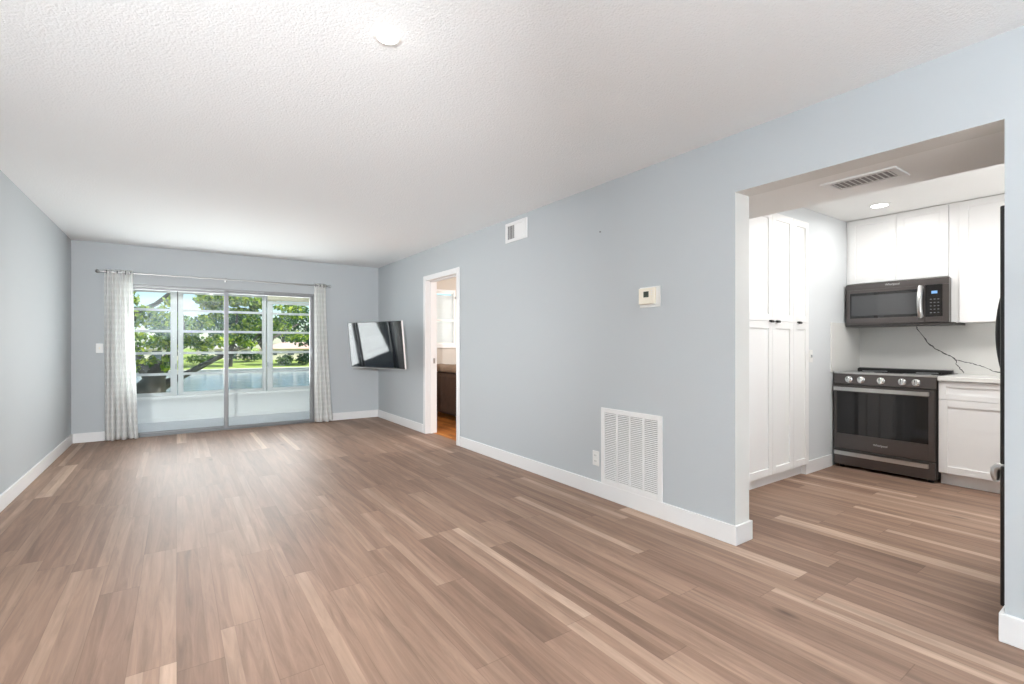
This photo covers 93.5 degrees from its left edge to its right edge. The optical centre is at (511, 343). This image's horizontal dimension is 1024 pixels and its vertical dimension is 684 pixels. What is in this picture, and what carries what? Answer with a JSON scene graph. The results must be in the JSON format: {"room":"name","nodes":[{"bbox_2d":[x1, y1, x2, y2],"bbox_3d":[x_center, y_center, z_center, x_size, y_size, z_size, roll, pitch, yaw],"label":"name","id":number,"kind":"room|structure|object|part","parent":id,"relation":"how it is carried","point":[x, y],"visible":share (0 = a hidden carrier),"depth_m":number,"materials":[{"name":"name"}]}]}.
{"room":"empty living room","nodes":[
{"label":"empty living room","id":0,"kind":"room"},
{"bbox_2d":[0,170,70,493],"bbox_3d":[-2.358,-0.028,1.435,0.160,2.435,10.750,0,0,-35],"label":"wall","id":1,"kind":"structure","parent":0,"point":[35,253],"depth_m":4.15,"materials":[{"name":"grey paint"}]},
{"bbox_2d":[0,434,72,511],"bbox_3d":[-2.282,1.133,1.478,0.015,0.115,10.435,0,0,-35],"label":"baseboard","id":2,"kind":"structure","parent":1,"relation":"attached to","point":[24,481],"depth_m":4.12,"materials":[{"name":"white wood"}]},
{"bbox_2d":[137,391,309,419],"bbox_3d":[-6.176,0.140,6.941,7.700,2.300,0.150,0,0,-35],"label":"wall","id":3,"kind":"structure","parent":0,"point":[177,407],"depth_m":7.84,"materials":[{"name":"white paint"}]},
{"bbox_2d":[133,289,176,397],"bbox_3d":[-5.727,-0.020,7.177,1.207,1.650,0.126,0,0,-35],"label":"window","id":4,"kind":"structure","parent":3,"relation":"in","point":[173,309],"depth_m":7.48,"materials":[{"name":"grey"}]},
{"bbox_3d":[-5.742,-0.668,7.188,1.075,0.284,0.030,0,0,-35],"label":"sash","id":5,"kind":"part","parent":4,"relation":"part of","materials":[{"name":"grey"}]},
{"bbox_3d":[-5.742,-0.362,7.188,1.075,0.327,0.030,0,0,-35],"label":"sash","id":6,"kind":"part","parent":4,"relation":"part of","materials":[{"name":"grey"}]},
{"bbox_3d":[-5.742,-0.029,7.188,1.075,0.341,0.030,0,0,-35],"label":"sash","id":7,"kind":"part","parent":4,"relation":"part of","materials":[{"name":"grey"}]},
{"bbox_3d":[-5.742,0.305,7.188,1.075,0.326,0.030,0,0,-35],"label":"sash","id":8,"kind":"part","parent":4,"relation":"part of","materials":[{"name":"grey"}]},
{"bbox_3d":[-5.742,0.619,7.188,1.075,0.302,0.030,0,0,-35],"label":"sash","id":9,"kind":"part","parent":4,"relation":"part of","materials":[{"name":"grey"}]},
{"bbox_2d":[178,291,265,394],"bbox_3d":[-4.729,-0.020,7.902,1.237,1.650,0.075,0,0,-35],"label":"window","id":10,"kind":"structure","parent":3,"relation":"in","point":[181,310],"depth_m":7.81,"materials":[{"name":"grey"}]},
{"bbox_3d":[-4.721,-0.668,7.899,1.137,0.284,0.030,0,0,-35],"label":"sash","id":11,"kind":"part","parent":10,"relation":"part of","materials":[{"name":"grey"}]},
{"bbox_3d":[-4.721,-0.362,7.899,1.137,0.327,0.030,0,0,-35],"label":"sash","id":12,"kind":"part","parent":10,"relation":"part of","materials":[{"name":"grey"}]},
{"bbox_3d":[-4.721,-0.029,7.899,1.137,0.341,0.030,0,0,-35],"label":"sash","id":13,"kind":"part","parent":10,"relation":"part of","materials":[{"name":"grey"}]},
{"bbox_3d":[-4.721,0.305,7.899,1.137,0.326,0.030,0,0,-35],"label":"sash","id":14,"kind":"part","parent":10,"relation":"part of","materials":[{"name":"grey"}]},
{"bbox_3d":[-4.721,0.619,7.899,1.137,0.302,0.030,0,0,-35],"label":"sash","id":15,"kind":"part","parent":10,"relation":"part of","materials":[{"name":"grey"}]},
{"bbox_2d":[137,389,309,399],"bbox_3d":[-6.164,0.825,6.924,7.700,0.040,0.190,0,0,-35],"label":"trim","id":16,"kind":"structure","parent":3,"relation":"attached to","point":[298,390],"depth_m":7.79,"materials":[{"name":"white wood"}]},
{"bbox_2d":[138,408,309,423],"bbox_3d":[-6.140,1.171,6.889,7.700,0.062,0.015,0,0,-35],"label":"baseboard","id":17,"kind":"structure","parent":3,"relation":"attached to","point":[169,419],"depth_m":7.82,"materials":[{"name":"white wood"}]},
{"bbox_2d":[266,301,309,390],"bbox_3d":[-3.691,-0.020,8.595,1.232,1.650,0.126,0,0,-35],"label":"window","id":18,"kind":"structure","parent":3,"relation":"in","point":[269,307],"depth_m":8.29,"materials":[{"name":"grey"}]},
{"bbox_2d":[266,296,309,305],"bbox_3d":[-3.707,-0.761,8.505,1.142,0.158,0.100,0,0,-35],"label":"roller shade","id":19,"kind":"object","parent":18,"relation":"attached to","point":[270,299],"visible":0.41,"depth_m":8.36,"materials":[{"name":"beige fabric"}]},
{"bbox_3d":[-3.694,-0.668,8.614,1.094,0.284,0.030,0,0,-35],"label":"sash","id":20,"kind":"part","parent":18,"relation":"part of","materials":[{"name":"grey"}]},
{"bbox_3d":[-3.694,-0.362,8.614,1.094,0.327,0.030,0,0,-35],"label":"sash","id":21,"kind":"part","parent":18,"relation":"part of","materials":[{"name":"grey"}]},
{"bbox_3d":[-3.694,-0.029,8.614,1.094,0.341,0.030,0,0,-35],"label":"sash","id":22,"kind":"part","parent":18,"relation":"part of","materials":[{"name":"grey"}]},
{"bbox_3d":[-3.694,0.305,8.614,1.094,0.326,0.030,0,0,-35],"label":"sash","id":23,"kind":"part","parent":18,"relation":"part of","materials":[{"name":"grey"}]},
{"bbox_3d":[-3.694,0.619,8.614,1.094,0.302,0.030,0,0,-35],"label":"sash","id":24,"kind":"part","parent":18,"relation":"part of","materials":[{"name":"grey"}]},
{"bbox_2d":[138,411,309,432],"bbox_3d":[-5.827,1.271,6.440,7.700,0.138,1.470,0,0,-35],"label":"floor","id":25,"kind":"structure","parent":0,"point":[239,420],"depth_m":7.46,"materials":[{"name":"concrete"}]},
{"bbox_2d":[71,240,455,433],"bbox_3d":[-2.309,-0.028,7.919,7.335,2.435,0.165,0,0,-35],"label":"wall","id":26,"kind":"structure","parent":0,"point":[352,297],"depth_m":6.60,"materials":[{"name":"grey paint"}]},
{"bbox_2d":[96,344,102,352],"bbox_3d":[-5.053,0.052,5.897,0.071,0.115,0.016,0,0,-35],"label":"light switch","id":27,"kind":"object","parent":26,"relation":"attached to","point":[99,347],"visible":1,"depth_m":5.90,"materials":[{"name":"white plastic"}]},
{"bbox_2d":[95,269,330,288],"bbox_3d":[-3.925,-0.884,6.631,2.758,0.060,0.102,0,0,-35],"label":"curtain rod","id":28,"kind":"object","parent":26,"relation":"attached to","point":[96,270],"visible":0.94,"depth_m":6.52,"materials":[{"name":"silver metal"}]},
{"bbox_2d":[104,269,138,440],"bbox_3d":[-4.834,0.135,5.959,0.333,2.099,0.106,0,0,-35],"label":"curtain","id":29,"kind":"object","parent":28,"relation":"hanging from","point":[121,420],"visible":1,"depth_m":5.93,"materials":[{"name":"fabric"}]},
{"bbox_2d":[314,283,332,421],"bbox_3d":[-2.866,0.135,7.328,0.275,2.099,0.084,0,0,-35],"label":"curtain","id":30,"kind":"object","parent":28,"relation":"hanging from","point":[322,404],"visible":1,"depth_m":7.30,"materials":[{"name":"fabric"}]},
{"bbox_2d":[133,284,314,437],"bbox_3d":[-3.992,0.215,6.719,2.370,1.950,0.140,0,0,-35],"label":"door","id":31,"kind":"structure","parent":26,"relation":"in","point":[226,292],"depth_m":6.71,"materials":[{"name":"silver metal"}]},
{"bbox_3d":[-4.475,0.220,6.435,1.183,1.900,0.032,0,0,-35],"label":"fixed panel","id":32,"kind":"part","parent":31,"relation":"part of","materials":[{"name":"clear glass"}]},
{"bbox_3d":[-3.527,0.220,7.035,1.175,1.900,0.032,0,0,-35],"label":"sliding panel","id":33,"kind":"part","parent":31,"relation":"part of","materials":[{"name":"clear glass"}]},
{"bbox_3d":[-3.042,0.150,7.324,0.022,0.240,0.047,0,0,-35],"label":"handle","id":34,"kind":"part","parent":31,"relation":"part of","materials":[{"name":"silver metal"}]},
{"bbox_2d":[73,410,377,442],"bbox_3d":[-3.728,1.133,6.821,3.720,0.115,0.015,0,0,-35],"label":"baseboard","id":35,"kind":"structure","parent":26,"relation":"attached to","point":[91,436],"depth_m":7.48,"materials":[{"name":"white wood"}]},
{"bbox_2d":[437,289,455,347],"bbox_3d":[-1.360,-0.450,8.504,0.890,1.040,0.140,0,0,-35],"label":"window","id":36,"kind":"structure","parent":26,"relation":"in","point":[439,345],"depth_m":8.66,"materials":[{"name":"white wood"}]},
{"bbox_2d":[437,292,452,342],"bbox_3d":[-1.360,-0.476,8.504,0.700,0.903,0.028,0,0,-35],"label":"window blind","id":37,"kind":"object","parent":36,"relation":"attached to","point":[444,302],"visible":0.34,"depth_m":8.61,"materials":[{"name":"white plastic"}]},
{"bbox_3d":[-1.334,0.046,8.467,0.890,0.048,0.050,0,0,-35],"label":"sill","id":38,"kind":"part","parent":36,"relation":"part of","materials":[{"name":"white"}]},
{"bbox_2d":[0,412,1023,683],"bbox_3d":[0.709,1.250,3.571,7.655,0.120,10.750,0,0,-35],"label":"floor","id":39,"kind":"structure","parent":0,"point":[370,550],"depth_m":2.48,"materials":[{"name":"brown wood"}]},
{"bbox_2d":[437,371,455,415],"bbox_3d":[-0.109,0.615,8.120,2.116,1.150,1.590,0,0,-35],"label":"cabinet","id":40,"kind":"object","parent":39,"relation":"on","point":[446,381],"visible":0.09,"depth_m":7.61,"materials":[{"name":"brown wood"}]},
{"bbox_2d":[437,364,455,372],"bbox_3d":[-0.677,0.392,7.742,0.717,0.126,1.460,0,0,-35],"label":"countertop","id":41,"kind":"structure","parent":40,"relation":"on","point":[451,368],"depth_m":7.71,"materials":[{"name":"beige stone"}]},
{"bbox_2d":[749,213,792,489],"bbox_3d":[1.983,0.043,4.231,0.770,2.293,0.633,0,0,-35],"label":"pantry cabinet","id":42,"kind":"object","parent":39,"relation":"on","point":[770,236],"visible":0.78,"depth_m":4.00,"materials":[{"name":"white paint"}]},
{"bbox_3d":[1.996,-0.646,3.901,0.413,0.911,0.020,0,0,-35],"label":"door","id":43,"kind":"part","parent":42,"relation":"part of","materials":[{"name":"white paint"}]},
{"bbox_3d":[1.996,0.451,3.901,0.413,1.276,0.020,0,0,-35],"label":"door","id":44,"kind":"part","parent":42,"relation":"part of","materials":[{"name":"white paint"}]},
{"bbox_3d":[2.313,-0.646,4.122,0.353,0.911,0.020,0,0,-35],"label":"door","id":45,"kind":"part","parent":42,"relation":"part of","materials":[{"name":"white paint"}]},
{"bbox_3d":[2.313,0.451,4.122,0.353,1.276,0.020,0,0,-35],"label":"door","id":46,"kind":"part","parent":42,"relation":"part of","materials":[{"name":"white paint"}]},
{"bbox_2d":[786,218,808,477],"bbox_3d":[2.419,0.043,4.535,0.288,2.293,0.633,0,0,-35],"label":"pantry cabinet","id":47,"kind":"object","parent":39,"relation":"on","point":[800,322],"visible":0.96,"depth_m":4.31,"materials":[{"name":"white paint"}]},
{"bbox_3d":[2.578,-0.646,4.307,0.287,0.911,0.020,0,0,-35],"label":"door","id":48,"kind":"part","parent":47,"relation":"part of","materials":[{"name":"white paint"}]},
{"bbox_3d":[2.578,0.451,4.307,0.287,1.276,0.020,0,0,-35],"label":"door","id":49,"kind":"part","parent":47,"relation":"part of","materials":[{"name":"white paint"}]},
{"bbox_2d":[833,367,956,482],"bbox_3d":[3.607,0.717,4.558,0.680,0.946,0.777,0,0,-35],"label":"range","id":50,"kind":"object","parent":39,"relation":"on","point":[886,419],"visible":1,"depth_m":4.36,"materials":[{"name":"black metal"}]},
{"bbox_3d":[3.267,0.337,4.516,0.034,0.062,0.062,0,0,-35],"label":"knob","id":51,"kind":"part","parent":50,"relation":"part of","materials":[{"name":"silver metal"}]},
{"bbox_3d":[3.356,0.337,4.388,0.034,0.062,0.062,0,0,-35],"label":"knob","id":52,"kind":"part","parent":50,"relation":"part of","materials":[{"name":"silver metal"}]},
{"bbox_3d":[3.339,0.428,4.388,0.046,0.034,0.725,0,0,-35],"label":"handle","id":53,"kind":"part","parent":50,"relation":"part of","materials":[{"name":"silver metal"}]},
{"bbox_3d":[3.342,1.045,4.393,0.035,0.036,0.720,0,0,-35],"label":"handle","id":54,"kind":"part","parent":50,"relation":"part of","materials":[{"name":"silver metal"}]},
{"bbox_3d":[3.376,0.699,4.399,0.028,0.610,0.765,0,0,-35],"label":"oven door","id":55,"kind":"part","parent":50,"relation":"part of","materials":[{"name":"black metal"}]},
{"bbox_3d":[3.376,1.086,4.399,0.028,0.148,0.765,0,0,-35],"label":"drawer","id":56,"kind":"part","parent":50,"relation":"part of","materials":[{"name":"black metal"}]},
{"bbox_3d":[3.395,0.334,4.409,0.068,0.112,0.777,0,0,-35],"label":"control panel","id":57,"kind":"part","parent":50,"relation":"part of","materials":[{"name":"black metal"}]},
{"bbox_2d":[838,370,956,376],"bbox_3d":[3.628,0.277,4.572,0.616,0.014,0.777,0,0,-35],"label":"cooktop","id":58,"kind":"object","parent":50,"relation":"in","point":[852,373],"depth_m":4.51,"materials":[{"name":"grey"}]},
{"bbox_3d":[3.446,0.337,4.258,0.034,0.062,0.062,0,0,-35],"label":"knob","id":59,"kind":"part","parent":50,"relation":"part of","materials":[{"name":"silver metal"}]},
{"bbox_3d":[3.853,0.258,4.747,0.059,0.027,0.747,0,0,-35],"label":"vent trim","id":60,"kind":"part","parent":50,"relation":"part of","materials":[{"name":"black plastic"}]},
{"bbox_3d":[3.502,0.337,4.178,0.034,0.062,0.062,0,0,-35],"label":"knob","id":61,"kind":"part","parent":50,"relation":"part of","materials":[{"name":"silver metal"}]},
{"bbox_2d":[939,381,999,493],"bbox_3d":[4.059,0.751,3.986,0.618,0.878,0.662,0,0,-35],"label":"base cabinet","id":62,"kind":"object","parent":39,"relation":"on","point":[969,412],"visible":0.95,"depth_m":3.93,"materials":[{"name":"white paint"}]},
{"bbox_2d":[937,374,999,383],"bbox_3d":[4.054,0.292,3.972,0.644,0.036,0.683,0,0,-35],"label":"countertop","id":63,"kind":"structure","parent":62,"relation":"on","point":[977,378],"depth_m":3.96,"materials":[{"name":"white stone"}]},
{"bbox_3d":[3.813,0.391,3.816,0.020,0.151,0.660,0,0,-35],"label":"drawer","id":64,"kind":"part","parent":62,"relation":"part of","materials":[{"name":"white paint"}]},
{"bbox_2d":[990,205,1004,605],"bbox_3d":[2.722,0.292,2.058,0.910,1.795,0.925,0,0,-35],"label":"refrigerator","id":65,"kind":"object","parent":39,"relation":"on","point":[997,471],"visible":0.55,"depth_m":2.10,"materials":[{"name":"black metal"}]},
{"bbox_3d":[2.450,-0.055,2.370,0.022,0.740,0.101,0,0,-35],"label":"handle","id":66,"kind":"part","parent":65,"relation":"part of","materials":[{"name":"black"}]},
{"bbox_3d":[2.530,0.840,2.334,0.910,0.611,0.078,0,0,-35],"label":"freezer drawer","id":67,"kind":"part","parent":65,"relation":"part of","materials":[{"name":"black metal"}]},
{"bbox_3d":[2.342,-0.040,2.203,0.453,1.131,0.078,0,0,-35],"label":"door","id":68,"kind":"part","parent":65,"relation":"part of","materials":[{"name":"black metal"}]},
{"bbox_2d":[0,0,1023,267],"bbox_3d":[0.553,-1.325,3.462,7.275,0.160,10.750,0,0,-35],"label":"ceiling","id":69,"kind":"structure","parent":0,"point":[276,129],"depth_m":2.47,"materials":[{"name":"white paint"}]},
{"bbox_2d":[373,27,401,45],"bbox_3d":[-0.502,-1.239,1.945,0.112,0.012,0.112,0,0,-35],"label":"recessed light","id":70,"kind":"object","parent":69,"relation":"in","point":[384,35],"visible":1,"depth_m":1.93,"materials":[{"name":"white plastic"}]},
{"bbox_2d":[868,202,891,207],"bbox_3d":[3.292,-1.239,4.310,0.170,0.012,0.170,0,0,-35],"label":"recessed light","id":71,"kind":"object","parent":69,"relation":"in","point":[883,204],"visible":1,"depth_m":4.29,"materials":[{"name":"white"}]},
{"bbox_2d":[378,25,1023,618],"bbox_3d":[0.851,-0.028,3.661,0.153,2.435,10.435,0,0,-35],"label":"wall","id":72,"kind":"structure","parent":0,"point":[555,331],"depth_m":3.21,"materials":[{"name":"grey paint"}]},
{"bbox_2d":[423,267,459,445],"bbox_3d":[-0.834,0.145,6.067,0.169,2.090,0.990,0,0,-35],"label":"trim","id":73,"kind":"structure","parent":72,"relation":"attached to","point":[429,281],"depth_m":6.39,"materials":[{"name":"white wood"}]},
{"bbox_2d":[505,217,526,243],"bbox_3d":[0.039,-1.101,4.683,0.012,0.193,0.360,0,0,-35],"label":"air vent","id":74,"kind":"object","parent":72,"relation":"in","point":[516,230],"visible":1,"depth_m":4.67,"materials":[{"name":"white metal"}]},
{"bbox_2d":[593,450,598,465],"bbox_3d":[0.660,0.900,3.794,0.010,0.116,0.071,0,0,-35],"label":"wall outlet","id":75,"kind":"object","parent":72,"relation":"attached to","point":[595,453],"visible":1,"depth_m":3.79,"materials":[{"name":"white plastic"}]},
{"bbox_2d":[601,407,662,501],"bbox_3d":[0.859,0.785,3.506,0.013,0.586,0.572,0,0,-35],"label":"air vent","id":76,"kind":"object","parent":72,"relation":"in","point":[631,442],"visible":1,"depth_m":3.48,"materials":[{"name":"white metal"}]},
{"bbox_3d":[0.749,0.786,3.662,0.008,0.509,0.118,0,0,-35],"label":"louver panel","id":77,"kind":"part","parent":76,"relation":"part of","materials":[{"name":"white metal"}]},
{"bbox_3d":[0.822,0.786,3.557,0.008,0.509,0.111,0,0,-35],"label":"louver panel","id":78,"kind":"part","parent":76,"relation":"part of","materials":[{"name":"white metal"}]},
{"bbox_3d":[0.894,0.786,3.454,0.008,0.509,0.111,0,0,-35],"label":"louver panel","id":79,"kind":"part","parent":76,"relation":"part of","materials":[{"name":"white metal"}]},
{"bbox_3d":[0.967,0.786,3.349,0.008,0.509,0.118,0,0,-35],"label":"louver panel","id":80,"kind":"part","parent":76,"relation":"part of","materials":[{"name":"white metal"}]},
{"bbox_2d":[639,286,660,307],"bbox_3d":[0.952,-0.329,3.353,0.034,0.143,0.178,0,0,-35],"label":"thermostat","id":81,"kind":"object","parent":72,"relation":"attached to","point":[648,296],"visible":1,"depth_m":3.33,"materials":[{"name":"white plastic"}]},
{"bbox_2d":[378,410,1023,649],"bbox_3d":[0.852,1.133,3.661,0.183,0.115,10.434,0,0,-35],"label":"baseboard","id":82,"kind":"structure","parent":72,"relation":"attached to","point":[1011,628],"depth_m":3.40,"materials":[{"name":"white wood"}]},
{"bbox_3d":[-1.791,0.043,6.859,0.528,0.407,0.817,0,0,-35],"label":"television mount","id":83,"kind":"object","parent":72,"relation":"attached to","visible":0},
{"bbox_2d":[348,321,405,369],"bbox_3d":[-1.841,0.015,6.542,1.127,0.633,0.122,0,0,36],"label":"television","id":84,"kind":"object","parent":83,"relation":"attached to","point":[380,344],"visible":1,"depth_m":6.49,"materials":[{"name":"black"}]},
{"bbox_2d":[778,207,846,464],"bbox_3d":[2.233,-0.028,4.481,3.052,2.435,0.640,0,0,-35],"label":"wall","id":85,"kind":"structure","parent":0,"point":[827,234],"depth_m":4.61,"materials":[{"name":"white paint"}]},
{"bbox_2d":[809,350,812,361],"bbox_3d":[2.771,0.113,4.455,0.070,0.115,0.018,0,0,-35],"label":"light switch","id":86,"kind":"object","parent":85,"relation":"attached to","point":[810,351],"visible":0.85,"depth_m":4.45,"materials":[{"name":"white plastic"}]},
{"bbox_2d":[801,454,831,473],"bbox_3d":[2.883,1.133,4.565,0.540,0.115,0.065,0,0,-35],"label":"baseboard","id":87,"kind":"structure","parent":85,"relation":"attached to","point":[823,462],"depth_m":4.51,"materials":[{"name":"white wood"}]},
{"bbox_2d":[830,322,859,371],"bbox_3d":[3.388,0.032,4.888,0.667,0.483,0.012,0,0,-35],"label":"backsplash","id":88,"kind":"structure","parent":85,"relation":"attached to","point":[844,341],"depth_m":4.86,"materials":[{"name":"white stone"}]},
{"bbox_2d":[749,131,1004,218],"bbox_3d":[2.099,-1.073,2.456,0.517,0.345,2.530,0,0,-35],"label":"soffit","id":89,"kind":"structure","parent":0,"point":[988,150],"depth_m":2.51,"materials":[{"name":"white paint"}]},
{"bbox_2d":[820,166,909,192],"bbox_3d":[1.921,-0.894,2.630,0.210,0.011,0.350,0,0,-35],"label":"ceiling vent","id":90,"kind":"object","parent":89,"relation":"in","point":[890,173],"visible":1,"depth_m":2.61,"materials":[{"name":"white metal"}]},
{"bbox_3d":[4.313,-0.028,4.297,0.150,2.435,3.320,0,0,-35],"label":"wall","id":91,"kind":"structure","parent":0,"visible":0},
{"bbox_2d":[847,204,948,284],"bbox_3d":[3.764,-0.921,4.673,0.318,0.642,0.791,0,0,-35],"label":"upper cabinet","id":92,"kind":"object","parent":91,"relation":"attached to","point":[909,245],"visible":0.98,"depth_m":4.54,"materials":[{"name":"white paint"}]},
{"bbox_3d":[3.539,-0.920,4.735,0.020,0.637,0.393,0,0,-35],"label":"door","id":93,"kind":"part","parent":92,"relation":"part of","materials":[{"name":"white paint"}]},
{"bbox_2d":[846,277,964,327],"bbox_3d":[3.722,-0.379,4.606,0.437,0.418,0.832,0,0,-35],"label":"microwave oven","id":94,"kind":"object","parent":92,"relation":"attached to","point":[918,302],"visible":1,"depth_m":4.48,"materials":[{"name":"black metal"}]},
{"bbox_3d":[3.556,-0.362,4.599,0.034,0.336,0.618,0,0,-35],"label":"door","id":95,"kind":"part","parent":94,"relation":"part of","materials":[{"name":"black metal"}]},
{"bbox_3d":[3.604,-0.559,4.531,0.034,0.057,0.784,0,0,-35],"label":"rail","id":96,"kind":"part","parent":94,"relation":"part of","materials":[{"name":"black metal"}]},
{"bbox_3d":[3.748,-0.181,4.620,0.348,0.022,0.826,0,0,-35],"label":"plate","id":97,"kind":"part","parent":94,"relation":"part of","materials":[{"name":"black metal"}]},
{"bbox_3d":[3.682,-0.382,4.342,0.070,0.300,0.036,0,0,-35],"label":"handle","id":98,"kind":"part","parent":94,"relation":"part of","materials":[{"name":"silver metal"}]},
{"bbox_3d":[3.768,-0.388,4.296,0.033,0.284,0.119,0,0,-35],"label":"control panel","id":99,"kind":"part","parent":94,"relation":"part of","materials":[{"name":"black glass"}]},
{"bbox_3d":[3.781,-0.362,4.277,0.034,0.336,0.165,0,0,-35],"label":"frame","id":100,"kind":"part","parent":94,"relation":"part of","materials":[{"name":"black metal"}]},
{"bbox_3d":[3.760,-0.920,4.417,0.020,0.637,0.375,0,0,-35],"label":"door","id":101,"kind":"part","parent":92,"relation":"part of","materials":[{"name":"white paint"}]},
{"bbox_2d":[860,323,999,374],"bbox_3d":[4.087,0.043,4.479,0.012,0.459,1.479,0,0,-35],"label":"backsplash","id":102,"kind":"structure","parent":91,"relation":"attached to","point":[970,348],"depth_m":4.57,"materials":[{"name":"white stone"}]},
{"bbox_2d":[949,194,1004,322],"bbox_3d":[4.181,-0.715,4.074,0.318,1.054,0.664,0,0,-35],"label":"upper cabinet","id":103,"kind":"object","parent":91,"relation":"attached to","point":[974,225],"visible":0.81,"depth_m":4.12,"materials":[{"name":"white paint"}]},
{"label":"outside","id":104,"kind":"structure","parent":0,"visible":0},
{"bbox_2d":[170,348,309,369],"bbox_3d":[-88.505,4.090,197.020,400.000,3.400,235.500,0,0,-35],"label":"bank","id":105,"kind":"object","parent":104,"point":[240,363],"visible":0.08,"depth_m":95.84,"materials":[{"name":"green plant"}]},
{"bbox_2d":[134,315,144,346],"bbox_3d":[-66.201,-1.240,78.894,10.488,11.535,9.227,0,0,-35],"label":"tree","id":106,"kind":"object","parent":105,"relation":"on","point":[135,320],"visible":0.02,"depth_m":80.47,"materials":[{"name":"green plant"}]},
{"bbox_2d":[137,345,177,360],"bbox_3d":[-80.699,1.840,107.092,13.200,4.300,9.200,0,0,-35],"label":"house","id":107,"kind":"structure","parent":105,"relation":"on","point":[159,356],"depth_m":104.57,"materials":[{"name":"beige paint"}]},
{"bbox_3d":[-77.171,2.540,104.651,1.800,2.100,0.080,0,0,-35],"label":"door","id":108,"kind":"part","parent":107,"relation":"part of","materials":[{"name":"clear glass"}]},
{"bbox_2d":[149,325,170,340],"bbox_3d":[-99.586,-1.806,140.796,11.127,10.592,10.763,0,0,-35],"label":"tree","id":109,"kind":"object","parent":105,"relation":"on","point":[153,328],"visible":0.1,"depth_m":136.59,"materials":[{"name":"green plant"}]},
{"bbox_2d":[155,315,205,350],"bbox_3d":[-65.460,-0.941,95.040,9.833,10.263,9.623,0,0,-35],"label":"tree","id":110,"kind":"object","parent":105,"relation":"on","point":[189,318],"visible":0.2,"depth_m":93.93,"materials":[{"name":"green plant"}]},
{"bbox_2d":[183,355,213,363],"bbox_3d":[-60.781,3.016,94.135,5.760,1.975,3.821,0,0,-35],"label":"shrub","id":111,"kind":"object","parent":105,"relation":"on","point":[201,359],"visible":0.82,"depth_m":93.48,"materials":[{"name":"green plant"}]},
{"bbox_2d":[196,344,250,358],"bbox_3d":[-71.088,1.890,118.662,12.200,4.200,9.200,0,0,-35],"label":"house","id":112,"kind":"structure","parent":105,"relation":"on","point":[216,349],"depth_m":114.57,"materials":[{"name":"beige paint"}]},
{"bbox_2d":[205,311,261,366],"bbox_3d":[-51.036,-1.106,88.440,11.146,11.266,8.599,0,0,-35],"label":"tree","id":113,"kind":"object","parent":105,"relation":"on","point":[219,323],"visible":0.33,"depth_m":87.35,"materials":[{"name":"green plant"}]},
{"bbox_2d":[233,350,261,360],"bbox_3d":[-58.200,2.585,105.751,6.795,2.582,4.705,0,0,-35],"label":"shrub","id":114,"kind":"object","parent":105,"relation":"on","point":[252,356],"visible":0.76,"depth_m":105.28,"materials":[{"name":"green plant"}]},
{"bbox_2d":[249,312,284,348],"bbox_3d":[-53.494,-1.406,102.734,10.654,11.266,8.691,0,0,-35],"label":"tree","id":115,"kind":"object","parent":105,"relation":"on","point":[275,318],"visible":0.12,"depth_m":102.52,"materials":[{"name":"green plant"}]},
{"bbox_2d":[257,343,309,359],"bbox_3d":[-54.493,1.840,121.083,16.200,4.400,10.200,0,0,-35],"label":"house","id":116,"kind":"structure","parent":105,"relation":"on","point":[279,346],"depth_m":116.80,"materials":[{"name":"beige paint"}]},
{"bbox_2d":[275,354,293,365],"bbox_3d":[-43.779,3.041,92.608,3.478,2.240,2.206,0,0,-35],"label":"shrub","id":117,"kind":"object","parent":105,"relation":"on","point":[285,359],"visible":1,"depth_m":92.29,"materials":[{"name":"green plant"}]},
{"bbox_2d":[276,318,301,342],"bbox_3d":[-75.951,-2.917,159.836,11.796,12.814,10.575,0,0,-35],"label":"tree","id":118,"kind":"object","parent":105,"relation":"on","point":[279,337],"visible":0.11,"depth_m":159.10,"materials":[{"name":"green plant"}]},
{"bbox_2d":[279,307,309,346],"bbox_3d":[-40.496,-1.451,96.203,10.734,11.881,10.814,0,0,-35],"label":"tree","id":119,"kind":"object","parent":105,"relation":"on","point":[306,328],"visible":0.23,"depth_m":94.90,"materials":[{"name":"green plant"}]},
{"bbox_2d":[295,353,309,364],"bbox_3d":[-40.849,2.869,94.689,3.478,2.643,2.421,0,0,-35],"label":"shrub","id":120,"kind":"object","parent":105,"relation":"on","point":[305,357],"visible":0.91,"depth_m":94.10,"materials":[{"name":"green plant"}]},
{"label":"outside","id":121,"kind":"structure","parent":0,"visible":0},
{"bbox_3d":[-2.878,5.140,17.251,105.000,1.300,12.400,0,0,-35],"label":"lawn","id":122,"kind":"structure","parent":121,"visible":0},
{"bbox_2d":[133,291,309,393],"bbox_3d":[-8.904,-0.078,15.075,9.964,9.680,6.665,0,0,-35],"label":"tree","id":123,"kind":"object","parent":122,"relation":"on","point":[147,384],"visible":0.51,"depth_m":13.08,"materials":[{"name":"green plant"}]},
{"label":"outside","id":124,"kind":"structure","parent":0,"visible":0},
{"bbox_2d":[136,371,309,394],"bbox_3d":[-16.800,5.390,59.105,280.000,0.800,72.200,0,0,-35],"label":"water","id":125,"kind":"structure","parent":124,"point":[200,382],"depth_m":65.81,"materials":[{"name":"blue liquid"}]},
{"bbox_2d":[136,367,309,373],"bbox_3d":[-37.522,4.990,88.848,280.000,1.600,1.100,0,0,-35],"label":"seawall","id":126,"kind":"object","parent":125,"relation":"on","point":[274,368],"visible":0.1,"depth_m":82.58,"materials":[{"name":"concrete"}]}
]}

